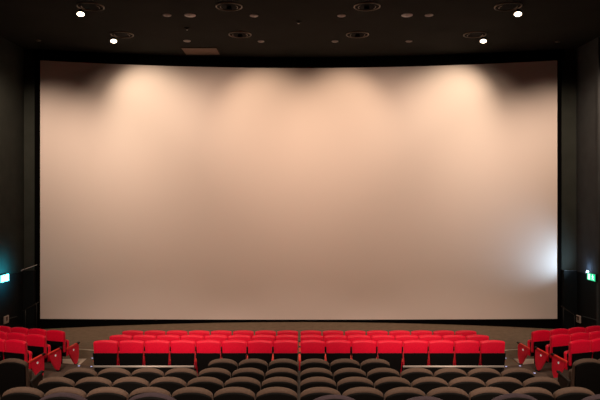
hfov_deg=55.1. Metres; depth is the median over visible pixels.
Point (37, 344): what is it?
chair
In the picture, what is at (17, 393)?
chair
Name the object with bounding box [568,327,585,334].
chair
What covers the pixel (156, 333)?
chair
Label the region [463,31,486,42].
recessed light
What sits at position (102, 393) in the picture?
chair
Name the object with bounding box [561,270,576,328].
trim
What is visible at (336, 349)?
chair
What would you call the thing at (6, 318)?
notice board
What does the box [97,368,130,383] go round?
chair
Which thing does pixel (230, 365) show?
chair
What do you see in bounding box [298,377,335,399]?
chair
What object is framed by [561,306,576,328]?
handrail
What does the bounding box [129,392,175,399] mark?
reclining chair
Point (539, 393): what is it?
chair
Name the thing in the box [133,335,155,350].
chair
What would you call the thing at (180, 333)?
chair
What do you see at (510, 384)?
chair
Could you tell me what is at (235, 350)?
chair
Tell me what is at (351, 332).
chair
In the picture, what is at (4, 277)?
exit sign
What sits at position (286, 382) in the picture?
chair
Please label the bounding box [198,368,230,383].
chair
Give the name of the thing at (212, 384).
chair
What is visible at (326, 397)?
reclining chair
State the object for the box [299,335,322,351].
chair
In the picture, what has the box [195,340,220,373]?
chair
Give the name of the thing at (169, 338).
chair
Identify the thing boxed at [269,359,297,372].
chair
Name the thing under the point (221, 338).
chair
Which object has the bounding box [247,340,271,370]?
chair
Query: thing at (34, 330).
chair
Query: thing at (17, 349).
chair
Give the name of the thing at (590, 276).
exit sign
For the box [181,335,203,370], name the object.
chair
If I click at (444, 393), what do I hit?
chair
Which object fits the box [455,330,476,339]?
chair
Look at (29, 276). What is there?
trim
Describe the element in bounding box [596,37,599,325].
wall
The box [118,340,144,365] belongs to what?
chair
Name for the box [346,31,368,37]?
recessed light
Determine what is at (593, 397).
reclining chair
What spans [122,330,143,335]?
chair
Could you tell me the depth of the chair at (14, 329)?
15.49 m
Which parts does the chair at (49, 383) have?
backrest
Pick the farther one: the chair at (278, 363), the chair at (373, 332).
the chair at (373, 332)
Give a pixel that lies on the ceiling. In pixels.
(574, 23)
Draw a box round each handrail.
[23,302,38,327]
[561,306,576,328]
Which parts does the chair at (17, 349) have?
backrest, seat, armrest, panel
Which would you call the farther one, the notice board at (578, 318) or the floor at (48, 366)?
the notice board at (578, 318)
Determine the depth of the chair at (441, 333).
15.13 m
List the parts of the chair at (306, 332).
backrest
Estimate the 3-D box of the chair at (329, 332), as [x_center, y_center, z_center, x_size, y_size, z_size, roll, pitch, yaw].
[0.849,3.945,15.433,0.599,1.011,0.682,0,0,0]
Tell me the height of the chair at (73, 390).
0.998 m
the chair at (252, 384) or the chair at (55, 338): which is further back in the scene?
the chair at (55, 338)
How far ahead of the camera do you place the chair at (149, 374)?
9.87 m
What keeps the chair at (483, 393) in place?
on the floor
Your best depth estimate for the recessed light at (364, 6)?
15.41 m
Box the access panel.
[180,47,220,54]
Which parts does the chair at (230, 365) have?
backrest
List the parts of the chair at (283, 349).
backrest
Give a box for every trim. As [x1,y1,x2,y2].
[0,271,22,327]
[23,270,35,328]
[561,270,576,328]
[577,271,595,327]
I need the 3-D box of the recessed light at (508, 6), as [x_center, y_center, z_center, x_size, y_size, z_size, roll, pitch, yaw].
[5.581,-5.065,15.428,0.726,0.280,0.668,0,0,0]
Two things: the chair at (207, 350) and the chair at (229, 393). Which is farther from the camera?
the chair at (207, 350)
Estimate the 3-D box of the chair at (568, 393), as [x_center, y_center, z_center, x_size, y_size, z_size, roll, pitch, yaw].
[3.744,3.051,8.119,0.646,0.998,0.723,0,0,0]
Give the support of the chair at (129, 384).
on the floor
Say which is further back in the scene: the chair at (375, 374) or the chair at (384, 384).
the chair at (375, 374)
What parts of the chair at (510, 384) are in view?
backrest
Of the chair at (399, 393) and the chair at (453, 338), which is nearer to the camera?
the chair at (399, 393)
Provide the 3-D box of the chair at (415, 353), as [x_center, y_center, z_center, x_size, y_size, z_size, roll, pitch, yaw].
[2.572,3.655,13.183,0.599,1.011,0.682,0,0,0]
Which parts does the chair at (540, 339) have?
panel, seat, backrest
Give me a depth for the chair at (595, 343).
13.03 m
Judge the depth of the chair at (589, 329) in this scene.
15.65 m
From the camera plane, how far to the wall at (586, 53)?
19.07 m
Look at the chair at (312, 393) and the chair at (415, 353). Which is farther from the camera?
the chair at (415, 353)
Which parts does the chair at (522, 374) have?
backrest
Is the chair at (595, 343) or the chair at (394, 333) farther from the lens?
the chair at (394, 333)
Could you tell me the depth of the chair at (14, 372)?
11.00 m
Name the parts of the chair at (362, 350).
backrest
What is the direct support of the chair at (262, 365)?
on the floor
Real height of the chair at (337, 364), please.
0.998 m
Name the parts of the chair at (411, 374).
backrest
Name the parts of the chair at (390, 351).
backrest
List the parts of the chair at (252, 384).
backrest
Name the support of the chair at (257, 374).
on the floor
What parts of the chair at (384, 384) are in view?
backrest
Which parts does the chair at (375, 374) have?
backrest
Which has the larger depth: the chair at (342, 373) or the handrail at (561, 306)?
the handrail at (561, 306)
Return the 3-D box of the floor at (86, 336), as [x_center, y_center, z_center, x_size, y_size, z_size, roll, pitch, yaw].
[0.000,4.550,9.750,19.600,0.200,24.500,0,0,0]
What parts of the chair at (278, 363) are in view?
backrest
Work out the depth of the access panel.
19.94 m
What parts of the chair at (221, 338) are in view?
backrest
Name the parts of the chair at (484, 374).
backrest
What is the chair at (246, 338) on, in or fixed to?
on the floor at (48, 366)
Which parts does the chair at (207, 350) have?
backrest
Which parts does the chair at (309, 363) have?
backrest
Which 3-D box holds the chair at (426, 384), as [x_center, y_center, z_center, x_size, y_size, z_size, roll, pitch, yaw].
[1.990,3.241,9.189,0.604,0.998,0.723,0,0,0]
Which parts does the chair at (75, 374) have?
backrest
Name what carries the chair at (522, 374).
on the floor
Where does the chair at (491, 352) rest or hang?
on the floor at (46, 374)
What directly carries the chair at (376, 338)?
on the floor at (48, 366)
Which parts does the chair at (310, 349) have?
backrest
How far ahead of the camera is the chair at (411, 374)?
9.87 m
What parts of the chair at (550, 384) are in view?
backrest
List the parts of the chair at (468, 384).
backrest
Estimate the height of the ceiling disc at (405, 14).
0.032 m
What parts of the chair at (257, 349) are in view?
backrest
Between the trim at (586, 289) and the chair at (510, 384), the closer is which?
the chair at (510, 384)
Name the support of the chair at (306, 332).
on the floor at (86, 336)
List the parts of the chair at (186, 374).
backrest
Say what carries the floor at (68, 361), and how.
on the floor at (86, 336)
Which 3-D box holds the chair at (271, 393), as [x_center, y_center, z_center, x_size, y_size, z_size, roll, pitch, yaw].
[-0.337,3.051,8.119,0.604,0.998,0.723,0,0,0]
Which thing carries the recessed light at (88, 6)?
in the ceiling
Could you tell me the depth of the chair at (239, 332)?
15.14 m
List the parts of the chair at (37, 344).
backrest, seat, panel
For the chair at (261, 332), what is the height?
1.011 m
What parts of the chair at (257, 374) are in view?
backrest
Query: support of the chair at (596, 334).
on the floor at (48, 366)
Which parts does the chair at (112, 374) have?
backrest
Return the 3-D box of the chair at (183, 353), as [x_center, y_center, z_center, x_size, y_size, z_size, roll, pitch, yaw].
[-2.655,3.655,13.183,0.599,1.011,0.682,0,0,0]
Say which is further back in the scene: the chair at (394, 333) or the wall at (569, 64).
the wall at (569, 64)
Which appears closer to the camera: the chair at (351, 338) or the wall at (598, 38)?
the chair at (351, 338)
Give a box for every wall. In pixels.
[0,36,23,274]
[24,49,575,269]
[576,36,599,273]
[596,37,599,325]
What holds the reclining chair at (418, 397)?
on the floor
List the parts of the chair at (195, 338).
backrest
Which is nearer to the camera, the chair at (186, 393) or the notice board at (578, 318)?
the chair at (186, 393)
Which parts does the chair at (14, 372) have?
backrest, seat, armrest, panel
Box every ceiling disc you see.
[184,13,195,16]
[401,13,412,16]
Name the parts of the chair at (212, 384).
backrest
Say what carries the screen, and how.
attached to the wall at (569, 64)
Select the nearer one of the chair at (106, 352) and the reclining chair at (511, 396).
the reclining chair at (511, 396)
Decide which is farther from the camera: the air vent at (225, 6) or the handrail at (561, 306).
the handrail at (561, 306)
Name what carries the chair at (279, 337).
on the floor at (48, 366)
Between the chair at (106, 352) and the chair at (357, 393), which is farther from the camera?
the chair at (106, 352)
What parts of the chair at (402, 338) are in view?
backrest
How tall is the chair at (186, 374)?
0.998 m
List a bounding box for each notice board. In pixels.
[4,315,8,323]
[576,315,580,322]
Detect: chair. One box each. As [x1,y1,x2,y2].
[0,326,10,332]
[0,331,7,339]
[0,339,5,360]
[0,358,43,397]
[0,387,44,399]
[3,340,45,374]
[7,332,25,341]
[11,327,28,334]
[26,334,62,371]
[28,328,46,338]
[37,377,74,393]
[40,392,86,399]
[45,387,86,397]
[46,330,79,363]
[63,368,97,383]
[74,377,112,393]
[86,387,128,399]
[93,340,119,365]
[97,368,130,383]
[109,335,132,350]
[112,377,149,394]
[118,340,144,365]
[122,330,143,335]
[128,387,170,399]
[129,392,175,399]
[131,368,163,383]
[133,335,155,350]
[144,330,165,339]
[144,340,170,365]
[149,377,186,396]
[157,335,179,365]
[164,368,197,383]
[166,330,187,339]
[170,340,195,369]
[172,387,212,399]
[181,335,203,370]
[187,377,223,399]
[189,330,209,339]
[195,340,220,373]
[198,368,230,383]
[204,335,226,357]
[208,359,237,377]
[211,330,231,339]
[214,387,254,399]
[221,340,246,368]
[224,377,260,399]
[228,335,250,358]
[232,368,264,389]
[233,330,253,340]
[238,359,267,375]
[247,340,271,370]
[252,335,273,352]
[255,330,275,340]
[256,387,296,399]
[262,377,297,399]
[265,368,297,382]
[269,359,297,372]
[272,340,297,361]
[276,335,297,340]
[277,330,297,335]
[298,340,324,369]
[298,359,328,379]
[298,368,332,389]
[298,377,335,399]
[299,330,320,345]
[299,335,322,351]
[300,387,340,399]
[314,395,354,399]
[323,330,342,340]
[324,335,346,358]
[324,340,350,370]
[330,359,359,375]
[333,368,365,389]
[337,377,373,394]
[342,387,383,399]
[345,330,365,340]
[348,335,369,357]
[350,340,376,364]
[360,359,389,377]
[367,330,387,339]
[367,368,399,386]
[371,335,393,356]
[374,377,410,397]
[376,340,401,373]
[384,387,425,399]
[389,330,409,339]
[395,335,417,370]
[400,340,427,373]
[400,368,433,383]
[407,396,441,399]
[411,330,431,339]
[411,377,447,394]
[419,335,441,352]
[426,387,468,399]
[427,340,453,365]
[433,330,453,336]
[434,368,466,382]
[442,335,464,350]
[448,377,485,394]
[453,340,479,365]
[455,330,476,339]
[466,335,488,350]
[467,368,500,382]
[468,387,508,399]
[479,340,505,370]
[485,377,522,392]
[492,393,536,399]
[500,368,534,382]
[512,387,553,399]
[516,330,549,364]
[522,377,560,394]
[533,334,570,371]
[550,328,567,335]
[551,340,592,377]
[553,387,594,399]
[556,358,599,394]
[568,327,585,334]
[570,332,589,341]
[581,394,599,399]
[586,326,599,332]
[589,331,599,339]
[590,338,599,359]
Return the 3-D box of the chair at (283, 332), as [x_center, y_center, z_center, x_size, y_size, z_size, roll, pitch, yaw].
[-0.349,3.945,15.433,0.599,1.011,0.682,0,0,0]
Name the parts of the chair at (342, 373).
backrest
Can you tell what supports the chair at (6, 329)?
on the floor at (86, 336)
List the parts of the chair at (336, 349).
backrest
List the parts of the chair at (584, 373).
panel, armrest, seat, backrest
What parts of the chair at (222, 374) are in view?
backrest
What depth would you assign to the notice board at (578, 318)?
19.39 m
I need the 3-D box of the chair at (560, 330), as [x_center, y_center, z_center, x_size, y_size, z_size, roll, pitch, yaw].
[6.829,3.945,15.611,0.599,1.011,0.682,0,0,-17]
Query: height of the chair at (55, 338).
1.011 m
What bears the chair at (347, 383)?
on the floor
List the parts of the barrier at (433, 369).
rail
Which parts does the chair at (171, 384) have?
backrest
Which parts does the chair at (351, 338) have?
backrest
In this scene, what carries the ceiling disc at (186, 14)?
attached to the ceiling
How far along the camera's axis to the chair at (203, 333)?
15.14 m
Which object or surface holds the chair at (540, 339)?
on the floor at (527, 361)
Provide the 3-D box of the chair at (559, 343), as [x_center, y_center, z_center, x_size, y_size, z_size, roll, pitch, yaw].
[6.305,3.805,14.372,0.599,1.011,0.682,0,0,-17]
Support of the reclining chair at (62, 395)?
on the floor
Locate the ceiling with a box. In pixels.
[0,0,599,57]
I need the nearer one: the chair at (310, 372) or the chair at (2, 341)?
the chair at (310, 372)
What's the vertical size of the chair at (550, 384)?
0.998 m
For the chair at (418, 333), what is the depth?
15.14 m
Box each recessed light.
[76,2,104,16]
[110,31,133,42]
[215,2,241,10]
[228,31,251,37]
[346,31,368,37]
[354,2,380,10]
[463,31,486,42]
[494,2,521,16]
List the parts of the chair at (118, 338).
backrest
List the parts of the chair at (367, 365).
backrest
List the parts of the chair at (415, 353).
backrest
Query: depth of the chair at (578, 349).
12.95 m
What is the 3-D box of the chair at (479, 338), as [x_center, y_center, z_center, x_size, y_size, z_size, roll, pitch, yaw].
[4.347,3.805,14.333,0.646,1.011,0.674,0,0,0]
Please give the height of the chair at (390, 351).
1.011 m
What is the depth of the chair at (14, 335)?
14.26 m
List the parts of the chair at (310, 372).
backrest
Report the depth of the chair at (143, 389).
7.80 m
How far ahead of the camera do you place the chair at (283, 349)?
12.89 m
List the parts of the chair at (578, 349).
panel, armrest, seat, backrest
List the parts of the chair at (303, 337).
backrest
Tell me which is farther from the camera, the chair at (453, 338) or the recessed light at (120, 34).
the recessed light at (120, 34)
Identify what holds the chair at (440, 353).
on the floor at (46, 374)
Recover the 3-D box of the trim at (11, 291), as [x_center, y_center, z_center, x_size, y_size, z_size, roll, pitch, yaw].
[-9.470,3.440,18.875,0.060,2.020,1.950,0,0,0]
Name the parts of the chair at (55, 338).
backrest, panel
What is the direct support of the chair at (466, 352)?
on the floor at (46, 374)
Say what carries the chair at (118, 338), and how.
on the floor at (48, 366)
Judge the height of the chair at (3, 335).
1.011 m
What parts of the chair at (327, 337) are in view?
backrest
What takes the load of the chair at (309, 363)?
on the floor
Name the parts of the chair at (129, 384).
backrest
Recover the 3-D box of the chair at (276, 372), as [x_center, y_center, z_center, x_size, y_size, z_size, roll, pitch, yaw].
[-0.338,3.401,10.219,0.604,0.998,0.723,0,0,0]
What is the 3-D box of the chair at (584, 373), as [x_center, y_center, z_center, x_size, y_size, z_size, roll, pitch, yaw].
[5.501,3.541,11.313,0.604,0.998,0.723,0,0,-2]
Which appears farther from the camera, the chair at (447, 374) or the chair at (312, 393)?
the chair at (447, 374)
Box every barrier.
[93,366,193,375]
[403,366,503,375]
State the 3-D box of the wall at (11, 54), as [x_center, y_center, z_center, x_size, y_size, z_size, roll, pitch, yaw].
[-9.600,-0.375,9.750,0.200,9.650,24.500,0,0,0]
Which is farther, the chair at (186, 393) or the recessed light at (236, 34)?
the recessed light at (236, 34)
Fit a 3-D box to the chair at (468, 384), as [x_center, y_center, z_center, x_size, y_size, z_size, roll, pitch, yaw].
[2.566,3.241,9.189,0.604,0.998,0.723,0,0,0]
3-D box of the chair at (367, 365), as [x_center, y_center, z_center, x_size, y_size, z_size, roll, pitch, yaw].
[1.443,3.541,11.299,0.646,0.998,0.723,0,0,0]
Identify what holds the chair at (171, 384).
on the floor
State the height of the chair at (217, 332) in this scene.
1.011 m
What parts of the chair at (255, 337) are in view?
backrest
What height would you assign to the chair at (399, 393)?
0.998 m
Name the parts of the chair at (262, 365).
backrest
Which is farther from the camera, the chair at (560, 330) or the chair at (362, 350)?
the chair at (560, 330)
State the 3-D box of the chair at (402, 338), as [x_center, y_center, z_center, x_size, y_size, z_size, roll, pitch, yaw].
[2.583,3.805,14.333,0.599,1.011,0.682,0,0,0]
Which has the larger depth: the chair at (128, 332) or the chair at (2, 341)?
the chair at (128, 332)
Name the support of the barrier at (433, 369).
on the floor at (46, 374)
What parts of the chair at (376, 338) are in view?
backrest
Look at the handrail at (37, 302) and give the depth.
19.31 m
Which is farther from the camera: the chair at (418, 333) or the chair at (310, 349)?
the chair at (418, 333)
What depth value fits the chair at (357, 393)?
7.78 m
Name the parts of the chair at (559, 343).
panel, seat, backrest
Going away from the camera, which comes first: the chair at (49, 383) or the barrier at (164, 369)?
the chair at (49, 383)
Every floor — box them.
[31,369,567,377]
[44,322,552,365]
[44,362,551,372]
[63,359,85,364]
[514,359,533,363]
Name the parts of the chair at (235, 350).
backrest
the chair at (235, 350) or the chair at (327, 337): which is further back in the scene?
the chair at (327, 337)
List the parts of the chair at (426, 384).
backrest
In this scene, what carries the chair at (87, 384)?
on the floor
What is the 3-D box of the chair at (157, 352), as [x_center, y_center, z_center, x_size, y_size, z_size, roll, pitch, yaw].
[-3.233,3.655,13.183,0.599,1.011,0.682,0,0,0]
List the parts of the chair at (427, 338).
backrest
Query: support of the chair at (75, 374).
on the floor
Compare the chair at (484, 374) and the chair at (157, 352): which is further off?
the chair at (157, 352)
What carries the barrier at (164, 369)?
on the floor at (46, 374)
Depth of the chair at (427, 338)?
14.04 m
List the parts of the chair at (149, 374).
backrest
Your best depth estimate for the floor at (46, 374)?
13.71 m
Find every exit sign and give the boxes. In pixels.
[0,273,8,282]
[587,272,596,281]
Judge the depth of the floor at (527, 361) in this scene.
15.81 m
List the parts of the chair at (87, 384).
backrest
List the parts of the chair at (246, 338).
backrest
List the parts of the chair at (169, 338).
backrest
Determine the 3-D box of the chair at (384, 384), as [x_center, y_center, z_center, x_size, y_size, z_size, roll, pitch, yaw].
[1.413,3.241,9.189,0.604,0.998,0.723,0,0,0]
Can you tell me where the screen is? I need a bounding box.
[33,49,564,328]
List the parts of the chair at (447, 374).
backrest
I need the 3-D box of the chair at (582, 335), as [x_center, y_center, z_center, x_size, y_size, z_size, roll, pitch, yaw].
[6.859,3.805,14.541,0.599,1.011,0.682,0,0,-17]
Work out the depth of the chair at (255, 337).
14.04 m
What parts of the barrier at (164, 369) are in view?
rail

